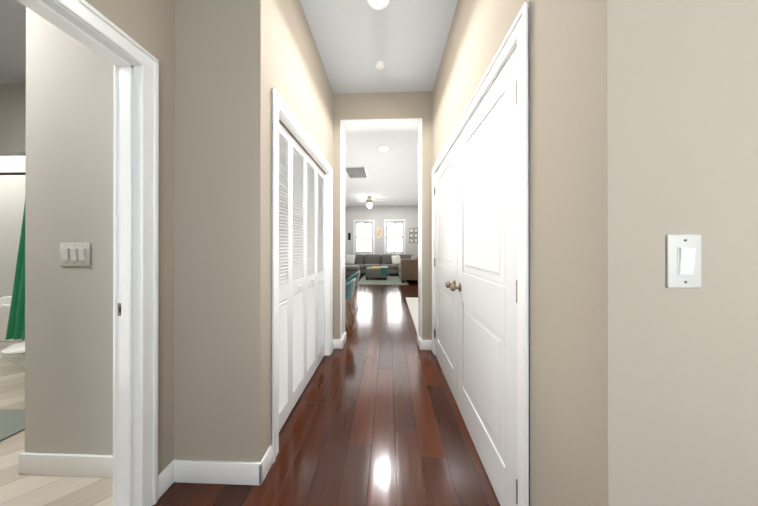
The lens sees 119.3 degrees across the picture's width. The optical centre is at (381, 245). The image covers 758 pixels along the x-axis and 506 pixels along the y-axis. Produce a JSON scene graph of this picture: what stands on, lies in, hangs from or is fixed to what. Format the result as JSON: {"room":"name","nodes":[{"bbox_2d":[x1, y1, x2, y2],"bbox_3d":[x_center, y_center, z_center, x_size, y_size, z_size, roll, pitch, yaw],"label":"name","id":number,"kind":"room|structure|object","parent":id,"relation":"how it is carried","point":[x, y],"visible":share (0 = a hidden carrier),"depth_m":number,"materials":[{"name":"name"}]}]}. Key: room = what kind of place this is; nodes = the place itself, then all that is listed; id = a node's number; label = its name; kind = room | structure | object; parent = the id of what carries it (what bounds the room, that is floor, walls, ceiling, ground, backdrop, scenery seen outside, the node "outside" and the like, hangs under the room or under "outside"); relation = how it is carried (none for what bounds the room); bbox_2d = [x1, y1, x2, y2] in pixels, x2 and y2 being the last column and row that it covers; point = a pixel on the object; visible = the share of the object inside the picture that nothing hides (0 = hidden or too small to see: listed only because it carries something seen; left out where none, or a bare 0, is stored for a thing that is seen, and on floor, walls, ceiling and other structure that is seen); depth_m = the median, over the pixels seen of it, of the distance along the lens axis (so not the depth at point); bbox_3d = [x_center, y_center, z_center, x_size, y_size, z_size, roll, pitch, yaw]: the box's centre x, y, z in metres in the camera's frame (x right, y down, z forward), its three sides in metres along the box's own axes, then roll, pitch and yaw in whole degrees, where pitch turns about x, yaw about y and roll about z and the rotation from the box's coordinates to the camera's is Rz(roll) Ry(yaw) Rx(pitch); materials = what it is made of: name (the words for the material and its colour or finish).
{"room":"home hallway","nodes":[
{"label":"home hallway","id":0,"kind":"room"},
{"bbox_2d":[0,84,15,296],"bbox_3d":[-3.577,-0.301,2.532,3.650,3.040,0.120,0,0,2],"label":"wall","id":1,"kind":"structure","parent":0,"point":[7,91],"depth_m":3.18,"materials":[{"name":"grey paint"}]},
{"bbox_2d":[0,172,25,339],"bbox_3d":[-4.590,0.096,2.557,1.642,1.926,0.088,0,0,2],"label":"shower curtain","id":2,"kind":"object","parent":1,"relation":"hanging from","point":[16,326],"visible":0.19,"depth_m":2.52,"materials":[{"name":"green fabric"}]},
{"bbox_2d":[16,7,43,452],"bbox_3d":[-1.835,-0.303,1.803,0.120,3.040,1.220,0,0,2],"label":"wall","id":3,"kind":"structure","parent":0,"point":[30,94],"depth_m":1.19,"materials":[{"name":"grey paint"}]},
{"bbox_2d":[0,346,112,505],"bbox_3d":[-3.353,1.266,1.136,4.430,0.100,4.550,0,0,2],"label":"floor","id":4,"kind":"structure","parent":0,"point":[16,489],"depth_m":1.14,"materials":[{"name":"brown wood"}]},
{"bbox_2d":[0,296,24,345],"bbox_3d":[-4.581,0.970,3.026,1.640,0.500,0.645,0,0,2],"label":"bathtub","id":5,"kind":"object","parent":4,"relation":"on","point":[5,302],"depth_m":2.70,"materials":[{"name":"ceramic"}]},
{"bbox_2d":[0,409,24,441],"bbox_3d":[-2.782,1.210,1.452,0.850,0.014,0.380,0,0,2],"label":"bath rug","id":6,"kind":"object","parent":4,"relation":"on","point":[12,422],"visible":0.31,"depth_m":1.51,"materials":[{"name":"fabric"}]},
{"bbox_2d":[1,341,24,366],"bbox_3d":[-2.797,0.812,2.047,0.464,0.812,0.773,0,0,2],"label":"toilet","id":7,"kind":"object","parent":4,"relation":"on","point":[14,353],"visible":0.04,"depth_m":1.69,"materials":[{"name":"ceramic"}]},
{"bbox_2d":[85,0,174,473],"bbox_3d":[-1.199,-0.307,-0.724,0.116,3.040,3.770,0,0,2],"label":"wall","id":8,"kind":"structure","parent":0,"point":[148,26],"depth_m":1.10,"materials":[{"name":"beige paint"}]},
{"bbox_2d":[17,0,158,505],"bbox_3d":[-1.147,0.163,0.836,0.156,2.105,0.454,0,0,2],"label":"door frame","id":9,"kind":"structure","parent":8,"relation":"attached to","point":[135,252],"depth_m":1.00,"materials":[{"name":"white paint"}]},
{"bbox_2d":[44,0,237,460],"bbox_3d":[-1.263,-0.304,1.238,1.041,3.040,0.150,0,0,2],"label":"wall","id":10,"kind":"structure","parent":0,"point":[236,61],"depth_m":1.16,"materials":[{"name":"beige paint"}]},
{"bbox_2d":[60,243,90,265],"bbox_3d":[-1.629,0.045,1.179,0.166,0.124,0.013,0,0,2],"label":"bathroom light switch","id":11,"kind":"object","parent":10,"relation":"attached to","point":[75,254],"visible":1,"depth_m":1.18,"materials":[{"name":"plastic"}]},
{"bbox_2d":[18,452,161,479],"bbox_3d":[-1.545,1.161,1.176,0.702,0.110,0.018,0,0,2],"label":"baseboard","id":12,"kind":"structure","parent":10,"relation":"attached to","point":[46,464],"depth_m":1.17,"materials":[{"name":"white paint"}]},
{"bbox_2d":[162,456,269,491],"bbox_3d":[-0.844,1.161,1.135,0.471,0.110,0.024,0,0,2],"label":"baseboard","id":13,"kind":"structure","parent":10,"relation":"attached to","point":[178,470],"depth_m":1.13,"materials":[{"name":"white paint"}]},
{"bbox_2d":[0,0,457,205],"bbox_3d":[-0.425,-1.869,3.870,10.100,0.100,13.000,0,0,2],"label":"ceiling","id":14,"kind":"structure","parent":0,"point":[404,41],"depth_m":2.16,"materials":[{"name":"paint"}]},
{"bbox_2d":[345,166,367,177],"bbox_3d":[-0.612,-1.808,5.492,0.520,0.014,0.830,0,0,2],"label":"ceiling vent","id":15,"kind":"object","parent":14,"relation":"in","point":[357,172],"visible":0.94,"depth_m":5.45,"materials":[{"name":"white metal"}]},
{"bbox_2d":[356,196,377,207],"bbox_3d":[-0.419,-1.595,8.196,1.096,0.430,1.078,0,0,2],"label":"ceiling fan","id":16,"kind":"object","parent":14,"relation":"hanging from","point":[369,200],"visible":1,"depth_m":8.10,"materials":[{"name":"white metal"}]},
{"bbox_2d":[367,0,389,9],"bbox_3d":[-0.020,-1.819,1.626,0.176,0.006,0.176,0,0,2],"label":"recessed light","id":17,"kind":"object","parent":14,"relation":"in","point":[378,4],"visible":1,"depth_m":1.67,"materials":[{"name":"white paint"}]},
{"bbox_2d":[375,61,384,69],"bbox_3d":[-0.015,-1.810,2.236,0.100,0.022,0.100,0,0,2],"label":"smoke detector","id":18,"kind":"object","parent":14,"relation":"attached to","point":[379,65],"visible":1,"depth_m":2.22,"materials":[{"name":"white paint"}]},
{"bbox_2d":[379,146,389,150],"bbox_3d":[0.054,-1.815,4.154,0.206,0.006,0.206,0,0,2],"label":"recessed light","id":19,"kind":"object","parent":14,"relation":"in","point":[383,148],"visible":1,"depth_m":4.13,"materials":[{"name":"white paint"}]},
{"bbox_2d":[238,0,332,461],"bbox_3d":[-0.656,-0.302,1.900,0.120,3.040,1.511,0,0,2],"label":"wall","id":20,"kind":"structure","parent":0,"point":[277,49],"depth_m":1.15,"materials":[{"name":"beige paint"}]},
{"bbox_2d":[271,88,332,462],"bbox_3d":[-0.647,0.165,1.896,0.141,2.105,1.303,0,0,2],"label":"trim","id":21,"kind":"structure","parent":20,"relation":"attached to","point":[282,114],"depth_m":1.31,"materials":[{"name":"white paint"}]},
{"bbox_2d":[279,123,324,431],"bbox_3d":[-0.644,0.203,1.896,0.060,2.006,1.150,0,0,2],"label":"louvered closet door","id":22,"kind":"structure","parent":20,"relation":"in","point":[301,264],"depth_m":1.77,"materials":[{"name":"white paint"}]},
{"bbox_2d":[152,274,499,505],"bbox_3d":[0.524,1.271,3.833,8.200,0.100,13.000,0,0,2],"label":"floor","id":23,"kind":"structure","parent":0,"point":[374,418],"depth_m":1.42,"materials":[{"name":"brown wood"}]},
{"bbox_2d":[345,278,355,330],"bbox_3d":[-0.651,0.858,3.393,0.530,0.726,0.551,0,0,2],"label":"dining chair","id":24,"kind":"object","parent":23,"relation":"on","point":[349,287],"visible":0.4,"depth_m":3.25,"materials":[{"name":"teal fabric"}]},
{"bbox_2d":[345,271,359,308],"bbox_3d":[-0.678,0.860,4.394,0.530,0.726,0.551,0,0,2],"label":"dining chair","id":25,"kind":"object","parent":23,"relation":"on","point":[356,275],"visible":0.4,"depth_m":4.26,"materials":[{"name":"teal fabric"}]},
{"bbox_2d":[358,275,408,284],"bbox_3d":[0.077,1.224,8.145,1.660,0.012,2.310,0,0,2],"label":"living room rug","id":26,"kind":"object","parent":23,"relation":"on","point":[393,280],"visible":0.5,"depth_m":7.60,"materials":[{"name":"grey fabric"}]},
{"bbox_2d":[365,266,387,279],"bbox_3d":[-0.155,0.992,8.171,0.794,0.448,0.674,0,0,2],"label":"ottoman","id":27,"kind":"object","parent":26,"relation":"on","point":[376,272],"visible":1,"depth_m":7.86,"materials":[{"name":"grey fabric"}]},
{"bbox_2d":[345,254,417,282],"bbox_3d":[-0.044,0.788,8.565,3.350,0.856,2.640,0,0,2],"label":"sofa","id":28,"kind":"object","parent":26,"relation":"on","point":[404,266],"visible":0.81,"depth_m":8.97,"materials":[{"name":"grey fabric"}]},
{"bbox_2d":[406,297,417,331],"bbox_3d":[1.157,1.216,4.057,1.250,0.012,2.310,0,0,2],"label":"entry rug","id":29,"kind":"object","parent":23,"relation":"on","point":[412,303],"visible":0.21,"depth_m":4.30,"materials":[{"name":"beige fabric"}]},
{"bbox_2d":[345,205,417,255],"bbox_3d":[0.730,-0.287,10.008,8.400,3.040,0.150,0,0,2],"label":"wall","id":30,"kind":"structure","parent":0,"point":[380,214],"depth_m":9.95,"materials":[{"name":"grey paint"}]},
{"bbox_2d":[353,219,374,254],"bbox_3d":[-0.770,-0.384,10.033,1.010,1.605,0.200,0,0,2],"label":"window","id":31,"kind":"structure","parent":30,"relation":"in","point":[355,236],"depth_m":9.98,"materials":[{"name":"white paint"}]},
{"bbox_2d":[377,227,381,237],"bbox_3d":[-0.083,-0.607,9.948,0.220,0.460,0.023,0,0,2],"label":"art print","id":32,"kind":"object","parent":30,"relation":"attached to","point":[379,232],"visible":1,"depth_m":9.94,"materials":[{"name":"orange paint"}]},
{"bbox_2d":[383,219,405,254],"bbox_3d":[0.604,-0.385,9.987,1.010,1.605,0.200,0,0,2],"label":"window","id":33,"kind":"structure","parent":30,"relation":"in","point":[390,221],"depth_m":9.94,"materials":[{"name":"white paint"}]},
{"bbox_2d":[409,228,417,242],"bbox_3d":[1.446,-0.467,9.897,0.370,0.660,0.021,0,0,2],"label":"photo collage","id":34,"kind":"object","parent":30,"relation":"attached to","point":[411,235],"visible":1,"depth_m":9.89,"materials":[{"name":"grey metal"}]},
{"bbox_2d":[333,91,431,339],"bbox_3d":[0.487,-0.301,2.731,8.200,3.040,0.226,0,0,2],"label":"wall","id":35,"kind":"structure","parent":0,"point":[385,105],"depth_m":2.63,"materials":[{"name":"beige paint"}]},
{"bbox_2d":[333,332,346,343],"bbox_3d":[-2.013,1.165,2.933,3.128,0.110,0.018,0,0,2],"label":"baseboard","id":36,"kind":"structure","parent":35,"relation":"attached to","point":[335,341],"depth_m":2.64,"materials":[{"name":"white paint"}]},
{"bbox_2d":[340,118,421,339],"bbox_3d":[0.001,-0.143,2.746,0.969,2.725,0.232,0,0,2],"label":"door frame","id":37,"kind":"structure","parent":35,"relation":"attached to","point":[380,124],"depth_m":2.70,"materials":[{"name":"white paint"}]},
{"bbox_2d":[417,332,431,343],"bbox_3d":[2.505,1.164,2.782,4.091,0.110,0.018,0,0,2],"label":"baseboard","id":38,"kind":"structure","parent":35,"relation":"attached to","point":[419,341],"depth_m":2.61,"materials":[{"name":"white paint"}]},
{"bbox_2d":[432,0,555,505],"bbox_3d":[0.631,-0.303,1.642,0.120,3.040,1.941,0,0,2],"label":"wall","id":39,"kind":"structure","parent":0,"point":[478,29],"depth_m":0.78,"materials":[{"name":"beige paint"}]},
{"bbox_2d":[434,47,517,505],"bbox_3d":[0.558,0.200,1.681,0.107,2.018,1.609,0,0,2],"label":"double door","id":40,"kind":"structure","parent":39,"relation":"in","point":[475,265],"depth_m":1.21,"materials":[{"name":"white paint"}]},
{"bbox_2d":[432,2,530,505],"bbox_3d":[0.623,0.165,1.679,0.141,2.105,1.753,0,0,2],"label":"door frame","id":41,"kind":"structure","parent":39,"relation":"attached to","point":[518,35],"depth_m":0.84,"materials":[{"name":"white paint"}]},
{"bbox_2d":[556,0,757,505],"bbox_3d":[1.725,-0.305,0.544,2.380,3.040,0.120,0,0,2],"label":"wall","id":42,"kind":"structure","parent":0,"point":[643,144],"depth_m":0.52,"materials":[{"name":"beige paint"}]},
{"bbox_2d":[666,234,700,287],"bbox_3d":[0.700,0.035,0.511,0.074,0.124,0.013,0,0,2],"label":"light switch","id":43,"kind":"object","parent":42,"relation":"attached to","point":[683,260],"visible":1,"depth_m":0.51,"materials":[{"name":"plastic"}]},
{"label":"outside","id":44,"kind":"structure","parent":0,"visible":0},
{"bbox_2d":[357,223,401,251],"bbox_3d":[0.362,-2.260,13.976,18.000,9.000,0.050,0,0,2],"label":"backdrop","id":45,"kind":"structure","parent":44,"point":[390,230],"depth_m":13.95,"materials":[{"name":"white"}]}
]}

